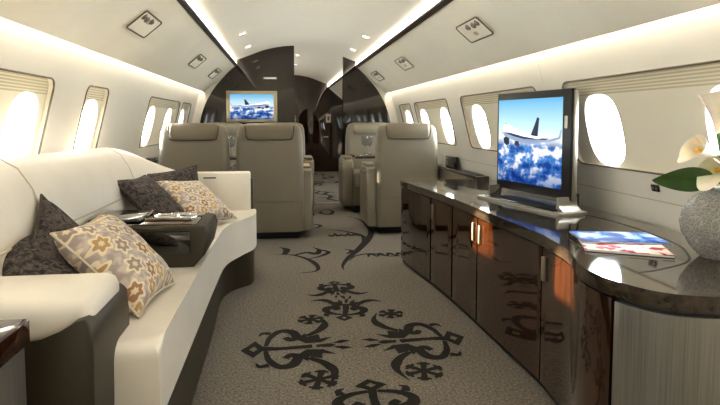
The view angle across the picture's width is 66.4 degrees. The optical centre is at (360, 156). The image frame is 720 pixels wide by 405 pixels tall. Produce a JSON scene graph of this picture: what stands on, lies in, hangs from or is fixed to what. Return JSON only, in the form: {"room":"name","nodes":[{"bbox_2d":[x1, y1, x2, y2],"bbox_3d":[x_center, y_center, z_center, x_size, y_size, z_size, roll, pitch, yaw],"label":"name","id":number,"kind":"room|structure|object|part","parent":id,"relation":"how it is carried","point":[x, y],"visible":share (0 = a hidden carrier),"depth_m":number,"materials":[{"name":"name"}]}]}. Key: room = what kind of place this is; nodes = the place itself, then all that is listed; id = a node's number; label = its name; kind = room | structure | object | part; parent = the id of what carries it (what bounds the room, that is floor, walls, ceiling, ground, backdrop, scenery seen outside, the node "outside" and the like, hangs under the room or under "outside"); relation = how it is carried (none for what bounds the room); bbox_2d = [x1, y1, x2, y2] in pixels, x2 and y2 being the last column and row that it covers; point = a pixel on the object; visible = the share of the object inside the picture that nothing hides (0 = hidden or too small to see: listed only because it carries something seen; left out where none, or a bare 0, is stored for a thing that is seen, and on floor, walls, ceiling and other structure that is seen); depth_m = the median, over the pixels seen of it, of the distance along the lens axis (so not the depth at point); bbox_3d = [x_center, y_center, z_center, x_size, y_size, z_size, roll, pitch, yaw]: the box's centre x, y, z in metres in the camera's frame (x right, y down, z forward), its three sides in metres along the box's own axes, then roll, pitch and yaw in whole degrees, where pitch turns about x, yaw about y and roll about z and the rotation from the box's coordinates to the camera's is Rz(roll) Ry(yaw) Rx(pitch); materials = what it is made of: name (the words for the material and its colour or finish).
{"room":"aircraft cabin","nodes":[
{"label":"aircraft cabin","id":0,"kind":"room"},
{"bbox_2d":[0,17,199,158],"bbox_3d":[-1.689,0.042,4.217,0.265,1.482,14.000,-1,4,-8],"label":"wall","id":1,"kind":"structure","parent":0,"point":[73,68],"depth_m":2.93,"materials":[{"name":"white plastic"}]},
{"bbox_2d":[0,68,54,156],"bbox_3d":[-1.404,-0.106,1.799,0.189,0.418,1.569,-1,4,-8],"label":"window","id":2,"kind":"structure","parent":1,"relation":"in","point":[33,93],"depth_m":2.49,"materials":[{"name":"white plastic"}]},
{"bbox_2d":[72,85,108,150],"bbox_3d":[-1.598,-0.196,3.183,0.189,0.418,0.389,-1,4,-8],"label":"window","id":3,"kind":"structure","parent":1,"relation":"in","point":[96,97],"depth_m":3.31,"materials":[{"name":"white glass"}]},
{"bbox_2d":[0,0,233,91],"bbox_3d":[-1.369,-0.785,4.209,0.392,0.314,14.000,-1,4,-8],"label":"ceiling panel","id":4,"kind":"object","parent":1,"relation":"attached to","point":[99,26],"depth_m":2.99,"materials":[{"name":"white plastic"}]},
{"bbox_2d":[126,10,161,37],"bbox_3d":[-1.178,-0.721,3.006,0.114,0.100,0.369,-1,4,-8],"label":"panel","id":5,"kind":"object","parent":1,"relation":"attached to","point":[145,23],"visible":1,"depth_m":2.97,"materials":[{"name":"white plastic"}]},
{"bbox_2d":[139,96,179,147],"bbox_3d":[-1.861,-0.317,5.050,0.189,0.418,1.309,-1,4,-8],"label":"window","id":6,"kind":"structure","parent":1,"relation":"in","point":[161,112],"depth_m":4.94,"materials":[{"name":"white plastic"}]},
{"bbox_2d":[178,102,190,122],"bbox_3d":[-2.010,-0.385,6.108,0.189,0.418,0.569,-1,4,-8],"label":"window","id":7,"kind":"structure","parent":1,"relation":"in","point":[186,107],"depth_m":6.22,"materials":[{"name":"white glass"}]},
{"bbox_2d":[188,54,206,68],"bbox_3d":[-1.438,-0.840,4.854,0.114,0.100,0.369,-1,4,-8],"label":"panel","id":8,"kind":"object","parent":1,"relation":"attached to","point":[199,59],"visible":1,"depth_m":4.82,"materials":[{"name":"white plastic"}]},
{"bbox_2d":[208,68,220,78],"bbox_3d":[-1.612,-0.920,6.089,0.114,0.100,0.369,-1,4,-8],"label":"panel","id":9,"kind":"object","parent":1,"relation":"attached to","point":[214,73],"visible":1,"depth_m":6.03,"materials":[{"name":"white plastic"}]},
{"bbox_2d":[200,46,389,154],"bbox_3d":[-0.795,-0.394,6.943,2.421,1.980,0.080,-1,4,-8],"label":"wall","id":10,"kind":"structure","parent":0,"point":[249,72],"depth_m":6.84,"materials":[{"name":"brown wood"}]},
{"bbox_2d":[177,0,236,66],"bbox_3d":[-1.231,-0.955,4.217,0.151,0.040,14.000,-1,4,-8],"label":"trim","id":11,"kind":"structure","parent":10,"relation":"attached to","point":[183,3],"depth_m":3.96,"materials":[{"name":"brown metal"}]},
{"bbox_2d":[192,66,234,122],"bbox_3d":[-1.845,-0.262,6.803,0.650,1.735,0.102,-1,4,-8],"label":"trim","id":12,"kind":"structure","parent":10,"relation":"attached to","point":[203,96],"depth_m":6.71,"materials":[{"name":"white plastic"}]},
{"bbox_2d":[226,91,277,121],"bbox_3d":[-1.339,-0.617,6.790,0.620,0.385,0.039,-1,4,-8],"label":"wall screen","id":13,"kind":"object","parent":10,"relation":"attached to","point":[241,106],"visible":1,"depth_m":6.77,"materials":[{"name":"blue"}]},
{"bbox_2d":[359,69,397,122],"bbox_3d":[0.254,-0.281,7.097,0.650,1.735,0.102,-1,4,-8],"label":"trim","id":14,"kind":"structure","parent":10,"relation":"attached to","point":[387,98],"depth_m":7.03,"materials":[{"name":"white plastic"}]},
{"bbox_2d":[327,0,452,88],"bbox_3d":[0.363,-0.970,4.441,0.151,0.040,14.000,-1,4,-8],"label":"trim","id":15,"kind":"structure","parent":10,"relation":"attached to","point":[442,3],"depth_m":4.08,"materials":[{"name":"brown metal"}]},
{"bbox_2d":[186,0,439,84],"bbox_3d":[-0.434,-1.114,4.319,1.720,0.205,14.000,-1,4,-8],"label":"ceiling","id":16,"kind":"structure","parent":0,"point":[322,32],"depth_m":4.93,"materials":[{"name":"white plastic"}]},
{"bbox_2d":[294,75,342,171],"bbox_3d":[-1.404,-0.673,11.264,2.421,1.980,0.060,-1,4,-8],"label":"wall","id":17,"kind":"structure","parent":0,"point":[336,144],"depth_m":11.35,"materials":[{"name":"brown wood"}]},
{"bbox_2d":[299,88,329,170],"bbox_3d":[-0.940,-0.554,11.273,0.640,1.700,0.063,-1,4,-8],"label":"door","id":18,"kind":"structure","parent":17,"relation":"in","point":[314,103],"depth_m":11.28,"materials":[{"name":"brown wood"}]},
{"bbox_2d":[326,114,330,122],"bbox_3d":[-0.659,-0.787,11.311,0.100,0.180,0.036,-1,4,-8],"label":"light switch","id":19,"kind":"object","parent":17,"relation":"attached to","point":[328,116],"visible":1,"depth_m":11.30,"materials":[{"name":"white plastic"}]},
{"bbox_2d":[191,171,555,404],"bbox_3d":[-0.434,0.759,4.441,2.900,0.002,14.000,-1,4,-8],"label":"floor","id":20,"kind":"structure","parent":0,"point":[333,313],"depth_m":2.68,"materials":[{"name":"grey carpet"}]},
{"bbox_2d":[0,319,29,404],"bbox_3d":[-1.006,0.669,1.075,0.595,0.615,0.220,-1,4,-8],"label":"side table","id":21,"kind":"object","parent":20,"relation":"on","point":[14,333],"visible":1,"depth_m":1.15,"materials":[{"name":"wood"}]},
{"bbox_2d":[0,148,256,404],"bbox_3d":[-1.035,0.417,2.584,0.981,0.923,2.651,-1,4,-8],"label":"sofa","id":22,"kind":"object","parent":20,"relation":"on","point":[85,347],"visible":0.76,"depth_m":1.67,"materials":[{"name":"beige leather"}]},
{"bbox_2d":[2,235,79,275],"bbox_3d":[-0.982,0.360,1.696,0.388,0.214,0.285,0,4,1],"label":"pillow","id":23,"kind":"object","parent":22,"relation":"on","point":[26,257],"visible":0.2,"depth_m":1.64,"materials":[{"name":"grey fabric"}]},
{"bbox_2d":[33,194,78,244],"bbox_3d":[-0.968,0.364,1.850,0.215,0.471,0.491,-1,4,-19],"label":"pillow","id":24,"kind":"object","parent":22,"relation":"on","point":[50,218],"visible":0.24,"depth_m":1.82,"materials":[{"name":"grey fabric"}]},
{"bbox_3d":[-1.006,0.395,1.399,0.690,0.122,0.265,-1,4,-8],"label":"armrest","id":25,"kind":"part","parent":22,"relation":"part of","materials":[{"name":"beige leather"}]},
{"bbox_3d":[-1.217,0.219,2.563,0.480,0.522,2.616,-1,4,-8],"label":"backrest","id":26,"kind":"part","parent":22,"relation":"part of","materials":[{"name":"beige leather"}]},
{"bbox_2d":[49,213,174,317],"bbox_3d":[-0.793,0.342,1.803,0.263,0.265,0.348,0,4,-2],"label":"pillow","id":27,"kind":"object","parent":22,"relation":"on","point":[104,244],"visible":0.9,"depth_m":1.69,"materials":[{"name":"fabric"}]},
{"bbox_2d":[117,174,184,212],"bbox_3d":[-1.075,0.249,2.890,0.301,0.288,0.319,1,4,8],"label":"pillow","id":28,"kind":"object","parent":22,"relation":"on","point":[143,192],"visible":0.59,"depth_m":2.80,"materials":[{"name":"grey fabric"}]},
{"bbox_2d":[88,209,217,267],"bbox_3d":[-0.894,0.344,2.357,0.518,0.196,0.337,-1,4,-8],"label":"box","id":29,"kind":"object","parent":22,"relation":"on","point":[181,239],"visible":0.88,"depth_m":2.23,"materials":[{"name":"black wood"}]},
{"bbox_2d":[88,209,206,225],"bbox_3d":[-0.903,0.260,2.354,0.440,0.028,0.300,-1,4,-8],"label":"tray","id":30,"kind":"object","parent":29,"relation":"on","point":[147,217],"depth_m":2.30,"materials":[{"name":"silver metal"}]},
{"bbox_3d":[-0.892,0.348,2.191,0.415,0.092,0.009,-1,4,-8],"label":"panel","id":31,"kind":"part","parent":29,"relation":"part of","materials":[{"name":"black leather"}]},
{"bbox_2d":[147,165,198,180],"bbox_3d":[-1.165,0.230,3.424,0.421,0.333,0.152,-3,5,-38],"label":"pillow","id":32,"kind":"object","parent":22,"relation":"on","point":[190,173],"visible":0.2,"depth_m":3.44,"materials":[{"name":"grey fabric"}]},
{"bbox_2d":[114,209,256,404],"bbox_3d":[-1.040,0.531,2.661,0.971,0.217,2.480,-1,4,-8],"label":"seat cushion","id":33,"kind":"object","parent":22,"relation":"on","point":[151,350],"depth_m":1.72,"materials":[{"name":"beige leather"}]},
{"bbox_2d":[156,181,237,219],"bbox_3d":[-0.950,0.252,3.151,0.326,0.242,0.391,2,4,28],"label":"pillow","id":34,"kind":"object","parent":22,"relation":"on","point":[192,196],"visible":0.71,"depth_m":3.08,"materials":[{"name":"fabric"}]},
{"bbox_3d":[-0.929,0.245,3.670,0.385,0.288,0.080,-1,4,-8],"label":"panel","id":35,"kind":"part","parent":22,"relation":"part of","materials":[{"name":"beige leather"}]},
{"bbox_2d":[145,156,159,164],"bbox_3d":[-1.892,0.334,5.371,0.122,0.730,2.700,-1,4,-8],"label":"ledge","id":36,"kind":"object","parent":20,"relation":"on","point":[156,159],"visible":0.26,"depth_m":4.78,"materials":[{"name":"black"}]},
{"bbox_2d":[160,123,235,171],"bbox_3d":[-1.461,0.209,4.997,0.629,1.027,0.643,-1,4,-8],"label":"seat","id":37,"kind":"object","parent":20,"relation":"on","point":[182,145],"visible":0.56,"depth_m":4.68,"materials":[{"name":"beige leather"}]},
{"bbox_2d":[218,123,242,167],"bbox_3d":[-1.607,0.127,6.280,0.629,1.027,0.643,-1,4,-8],"label":"seat","id":38,"kind":"object","parent":20,"relation":"on","point":[232,128],"visible":0.16,"depth_m":6.42,"materials":[{"name":"beige leather"}]},
{"bbox_3d":[-1.638,0.081,6.499,0.584,0.950,0.170,-1,4,-8],"label":"backrest","id":39,"kind":"part","parent":38,"relation":"part of","materials":[{"name":"beige leather"}]},
{"bbox_2d":[236,123,312,238],"bbox_3d":[-0.795,0.203,5.091,0.694,1.027,0.643,-1,4,-8],"label":"seat","id":40,"kind":"object","parent":20,"relation":"on","point":[272,153],"visible":0.86,"depth_m":4.79,"materials":[{"name":"beige leather"}]},
{"bbox_3d":[-0.518,0.366,5.142,0.125,0.555,0.500,-1,4,-8],"label":"armrest","id":41,"kind":"part","parent":40,"relation":"part of","materials":[{"name":"beige leather"}]},
{"bbox_2d":[289,122,313,205],"bbox_3d":[-0.892,0.120,6.380,0.694,1.027,0.643,-1,4,-8],"label":"seat","id":42,"kind":"object","parent":20,"relation":"on","point":[309,159],"visible":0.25,"depth_m":6.25,"materials":[{"name":"beige leather"}]},
{"bbox_3d":[-0.955,0.075,6.595,0.584,0.950,0.170,-1,4,-8],"label":"backrest","id":43,"kind":"part","parent":42,"relation":"part of","materials":[{"name":"beige leather"}]},
{"bbox_3d":[-0.614,0.283,6.428,0.125,0.555,0.500,-1,4,-8],"label":"armrest","id":44,"kind":"part","parent":42,"relation":"part of","materials":[{"name":"beige leather"}]},
{"bbox_2d":[338,122,384,211],"bbox_3d":[0.104,0.111,6.520,0.694,1.027,0.643,-1,4,-8],"label":"seat","id":45,"kind":"object","parent":20,"relation":"on","point":[349,166],"visible":0.53,"depth_m":6.61,"materials":[{"name":"beige leather"}]},
{"bbox_3d":[-0.173,0.279,6.490,0.125,0.555,0.500,-1,4,-8],"label":"armrest","id":46,"kind":"part","parent":45,"relation":"part of","materials":[{"name":"beige leather"}]},
{"bbox_3d":[0.141,0.426,6.514,0.500,0.240,0.460,-1,4,-8],"label":"seat frame","id":47,"kind":"part","parent":45,"relation":"part of","materials":[{"name":"beige leather"}]},
{"bbox_2d":[353,169,359,186],"bbox_3d":[0.146,0.243,6.462,0.500,0.170,0.500,-1,4,-8],"label":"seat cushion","id":48,"kind":"object","parent":45,"relation":"on","point":[356,172],"depth_m":6.20,"materials":[{"name":"beige leather"}]},
{"bbox_3d":[0.105,0.065,6.743,0.584,0.950,0.170,-1,4,-8],"label":"backrest","id":49,"kind":"part","parent":45,"relation":"part of","materials":[{"name":"beige leather"}]},
{"bbox_2d":[351,154,374,158],"bbox_3d":[0.265,0.322,5.907,0.700,0.685,0.440,-1,4,-8],"label":"table","id":50,"kind":"object","parent":20,"relation":"on","point":[357,156],"visible":0.16,"depth_m":5.64,"materials":[{"name":"brown wood"}]},
{"bbox_2d":[361,136,367,155],"bbox_3d":[0.044,-0.110,5.727,0.074,0.200,0.074,-1,4,-8],"label":"wine glass","id":51,"kind":"object","parent":50,"relation":"on","point":[364,139],"visible":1,"depth_m":5.70,"materials":[{"name":"clear glass"}]},
{"bbox_2d":[366,136,372,154],"bbox_3d":[0.094,-0.119,5.875,0.074,0.200,0.074,-1,4,-8],"label":"wine glass","id":52,"kind":"object","parent":50,"relation":"on","point":[370,139],"visible":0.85,"depth_m":5.85,"materials":[{"name":"clear glass"}]},
{"bbox_2d":[360,123,438,232],"bbox_3d":[0.364,0.186,5.354,0.694,1.027,0.643,-1,4,-8],"label":"seat","id":53,"kind":"object","parent":20,"relation":"on","point":[403,151],"visible":0.89,"depth_m":5.05,"materials":[{"name":"beige leather"}]},
{"bbox_3d":[0.087,0.354,5.327,0.125,0.555,0.500,-1,4,-8],"label":"armrest","id":54,"kind":"part","parent":53,"relation":"part of","materials":[{"name":"beige leather"}]},
{"bbox_2d":[438,155,488,178],"bbox_3d":[0.729,0.317,5.633,0.102,0.730,2.910,-1,4,-8],"label":"ledge","id":55,"kind":"object","parent":20,"relation":"on","point":[449,169],"visible":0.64,"depth_m":4.83,"materials":[{"name":"black plastic"}]},
{"bbox_3d":[0.821,0.047,4.971,0.045,0.105,0.290,-1,4,-8],"label":"control panel","id":56,"kind":"part","parent":55,"relation":"part of","materials":[{"name":"black plastic"}]},
{"bbox_3d":[0.889,0.129,4.455,0.065,0.007,0.440,-1,4,-8],"label":"stowage lid","id":57,"kind":"part","parent":55,"relation":"part of","materials":[{"name":"grey plastic"}]},
{"bbox_2d":[400,179,719,404],"bbox_3d":[0.828,0.563,2.753,0.709,0.611,2.798,-1,4,-8],"label":"credenza","id":58,"kind":"object","parent":20,"relation":"on","point":[591,328],"visible":1,"depth_m":1.95,"materials":[{"name":"brown wood"}]},
{"bbox_3d":[0.376,0.508,3.785,0.026,0.528,0.610,-1,4,-13],"label":"door","id":59,"kind":"part","parent":58,"relation":"part of","materials":[{"name":"brown wood"}]},
{"bbox_3d":[0.447,0.342,3.425,0.014,0.095,0.020,-1,4,-8],"label":"handle","id":60,"kind":"part","parent":58,"relation":"part of","materials":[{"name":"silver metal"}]},
{"bbox_3d":[0.492,0.539,3.307,0.019,0.528,0.335,-1,4,-13],"label":"door","id":61,"kind":"part","parent":58,"relation":"part of","materials":[{"name":"brown wood"}]},
{"bbox_3d":[0.564,0.561,2.955,0.019,0.528,0.343,-1,4,-11],"label":"door","id":62,"kind":"part","parent":58,"relation":"part of","materials":[{"name":"brown wood"}]},
{"bbox_3d":[0.575,0.382,2.805,0.014,0.095,0.020,-1,4,-8],"label":"handle","id":63,"kind":"part","parent":58,"relation":"part of","materials":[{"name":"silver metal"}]},
{"bbox_3d":[0.590,0.388,2.724,0.014,0.095,0.020,-1,4,-8],"label":"handle","id":64,"kind":"part","parent":58,"relation":"part of","materials":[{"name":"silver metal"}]},
{"bbox_3d":[0.655,0.594,2.458,0.022,0.528,0.642,-1,4,-10],"label":"door","id":65,"kind":"part","parent":58,"relation":"part of","materials":[{"name":"brown wood"}]},
{"bbox_2d":[477,88,587,215],"bbox_3d":[0.866,-0.043,2.845,0.185,0.588,0.700,-1,4,-20],"label":"television","id":66,"kind":"object","parent":58,"relation":"on","point":[537,143],"visible":1,"depth_m":2.78,"materials":[{"name":"black plastic"}]},
{"bbox_3d":[0.866,0.245,2.863,0.185,0.012,0.700,-1,4,-20],"label":"plate","id":67,"kind":"part","parent":66,"relation":"part of","materials":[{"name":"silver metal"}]},
{"bbox_3d":[0.898,-0.069,2.865,0.034,0.538,0.595,-1,4,-20],"label":"frame","id":68,"kind":"part","parent":66,"relation":"part of","materials":[{"name":"black plastic"}]},
{"bbox_3d":[0.697,0.428,2.096,0.014,0.095,0.020,-1,4,-8],"label":"handle","id":69,"kind":"part","parent":58,"relation":"part of","materials":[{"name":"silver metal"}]},
{"bbox_2d":[400,179,719,313],"bbox_3d":[0.835,0.281,2.734,0.697,0.043,2.795,-1,4,-8],"label":"countertop","id":70,"kind":"structure","parent":58,"relation":"on","point":[693,286],"depth_m":1.81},
{"bbox_3d":[0.701,0.634,1.835,0.044,0.528,0.601,0,4,3],"label":"door","id":71,"kind":"part","parent":58,"relation":"part of","materials":[{"name":"brown wood"}]},
{"bbox_2d":[577,239,674,257],"bbox_3d":[0.900,0.308,1.897,0.294,0.008,0.225,1,4,21],"label":"magazine","id":72,"kind":"object","parent":58,"relation":"on","point":[628,249],"visible":0.69,"depth_m":1.82,"materials":[{"name":"paper"}]},
{"bbox_2d":[568,231,669,244],"bbox_3d":[0.930,0.293,1.994,0.289,0.007,0.184,0,4,5],"label":"magazine","id":73,"kind":"object","parent":72,"relation":"on","point":[597,237],"visible":1,"depth_m":1.98,"materials":[{"name":"paper"}]},
{"bbox_3d":[1.013,0.678,1.430,0.653,0.552,0.117,1,4,9],"label":"panel","id":74,"kind":"part","parent":58,"relation":"part of","materials":[{"name":"wood"}]},
{"bbox_2d":[679,186,719,260],"bbox_3d":[1.141,0.211,1.743,0.230,0.222,0.230,-1,4,-8],"label":"vase","id":75,"kind":"object","parent":58,"relation":"on","point":[699,219],"visible":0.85,"depth_m":1.70,"materials":[{"name":"grey ceramic"}]},
{"bbox_2d":[652,167,714,191],"bbox_3d":[1.012,0.138,1.686,0.256,0.217,0.046,-1,4,-17],"label":"leaf","id":76,"kind":"object","parent":75,"relation":"in","point":[684,179],"visible":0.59,"depth_m":1.68,"materials":[{"name":"green plant"}]},
{"bbox_2d":[677,134,719,162],"bbox_3d":[1.067,0.089,1.703,0.210,0.315,0.094,-1,4,-8],"label":"calla lily","id":77,"kind":"object","parent":75,"relation":"in","point":[692,148],"visible":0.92,"depth_m":1.72,"materials":[{"name":"white plant"}]},
{"bbox_2d":[696,156,719,190],"bbox_3d":[1.088,0.121,1.694,0.078,0.252,0.192,3,5,42],"label":"calla lily","id":78,"kind":"object","parent":75,"relation":"in","point":[704,183],"visible":0.95,"depth_m":1.67,"materials":[{"name":"white plant"}]},
{"bbox_2d":[698,90,719,153],"bbox_3d":[1.132,-0.009,1.721,0.123,0.507,0.145,-1,4,-8],"label":"calla lily","id":79,"kind":"object","parent":75,"relation":"in","point":[711,101],"visible":1,"depth_m":1.72,"materials":[{"name":"white plant"}]},
{"bbox_3d":[1.141,0.079,1.741,0.041,0.329,0.013,2,4,23],"label":"stem","id":80,"kind":"part","parent":79,"relation":"part of","materials":[{"name":"green plant"}]},
{"bbox_3d":[-1.230,0.336,5.697,1.220,0.685,0.440,-1,4,-8],"label":"table","id":81,"kind":"object","parent":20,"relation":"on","visible":0},
{"bbox_2d":[229,137,234,156],"bbox_3d":[-1.308,-0.100,5.577,0.074,0.200,0.074,-1,4,-8],"label":"wine glass","id":82,"kind":"object","parent":81,"relation":"on","point":[231,139],"visible":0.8,"depth_m":5.55,"materials":[{"name":"clear glass"}]},
{"bbox_2d":[390,4,719,231],"bbox_3d":[0.821,0.019,4.569,0.265,1.482,14.000,-1,4,-8],"label":"wall","id":83,"kind":"structure","parent":0,"point":[693,36],"depth_m":2.54,"materials":[{"name":"white plastic"}]},
{"bbox_2d":[399,103,413,122],"bbox_3d":[0.603,-0.408,6.469,0.189,0.418,0.579,-1,4,-8],"label":"window","id":84,"kind":"structure","parent":83,"relation":"in","point":[405,109],"depth_m":6.61,"materials":[{"name":"white glass"}]},
{"bbox_2d":[414,98,455,145],"bbox_3d":[0.752,-0.340,5.407,0.189,0.418,1.209,-1,4,-8],"label":"window","id":85,"kind":"structure","parent":83,"relation":"in","point":[436,112],"depth_m":5.28,"materials":[{"name":"white plastic"}]},
{"bbox_2d":[460,86,535,151],"bbox_3d":[0.981,-0.235,3.786,0.189,0.418,1.349,-1,4,-8],"label":"window","id":86,"kind":"structure","parent":83,"relation":"in","point":[473,105],"depth_m":4.18,"materials":[{"name":"white plastic"}]},
{"bbox_2d":[330,0,719,98],"bbox_3d":[0.501,-0.802,4.471,0.392,0.314,14.000,-1,4,-8],"label":"ceiling panel","id":87,"kind":"object","parent":83,"relation":"attached to","point":[436,50],"depth_m":2.93,"materials":[{"name":"white plastic"}]},
{"bbox_2d":[371,71,384,80],"bbox_3d":[0.201,-0.943,6.444,0.114,0.100,0.369,-1,4,-8],"label":"panel","id":88,"kind":"object","parent":87,"relation":"attached to","point":[375,74],"visible":1,"depth_m":6.41,"materials":[{"name":"beige plastic"}]},
{"bbox_2d":[394,56,413,70],"bbox_3d":[0.398,-0.852,5.040,0.114,0.100,0.369,-1,4,-8],"label":"panel","id":89,"kind":"object","parent":87,"relation":"attached to","point":[405,64],"visible":1,"depth_m":5.01,"materials":[{"name":"beige plastic"}]},
{"bbox_2d":[456,16,493,42],"bbox_3d":[0.659,-0.733,3.192,0.114,0.100,0.369,-1,4,-8],"label":"panel","id":90,"kind":"object","parent":87,"relation":"attached to","point":[474,29],"visible":1,"depth_m":3.17,"materials":[{"name":"beige plastic"}]},
{"bbox_2d":[439,154,682,206],"bbox_3d":[0.912,0.035,4.583,0.001,0.004,14.000,-1,4,-8],"label":"trim","id":91,"kind":"structure","parent":83,"relation":"attached to","point":[439,154],"depth_m":2.55,"materials":[{"name":"black plastic"}]},
{"bbox_2d":[562,60,719,183],"bbox_3d":[1.216,-0.127,2.116,0.189,0.418,1.469,-1,4,-8],"label":"window","id":92,"kind":"structure","parent":83,"relation":"in","point":[659,110],"depth_m":2.24,"materials":[{"name":"white plastic"}]},
{"bbox_2d":[651,184,659,191],"bbox_3d":[1.223,0.131,2.278,0.015,0.030,0.048,-1,4,-8],"label":"wall socket","id":93,"kind":"object","parent":83,"relation":"attached to","point":[656,188],"visible":1,"depth_m":2.27,"materials":[{"name":"black plastic"}]}
]}

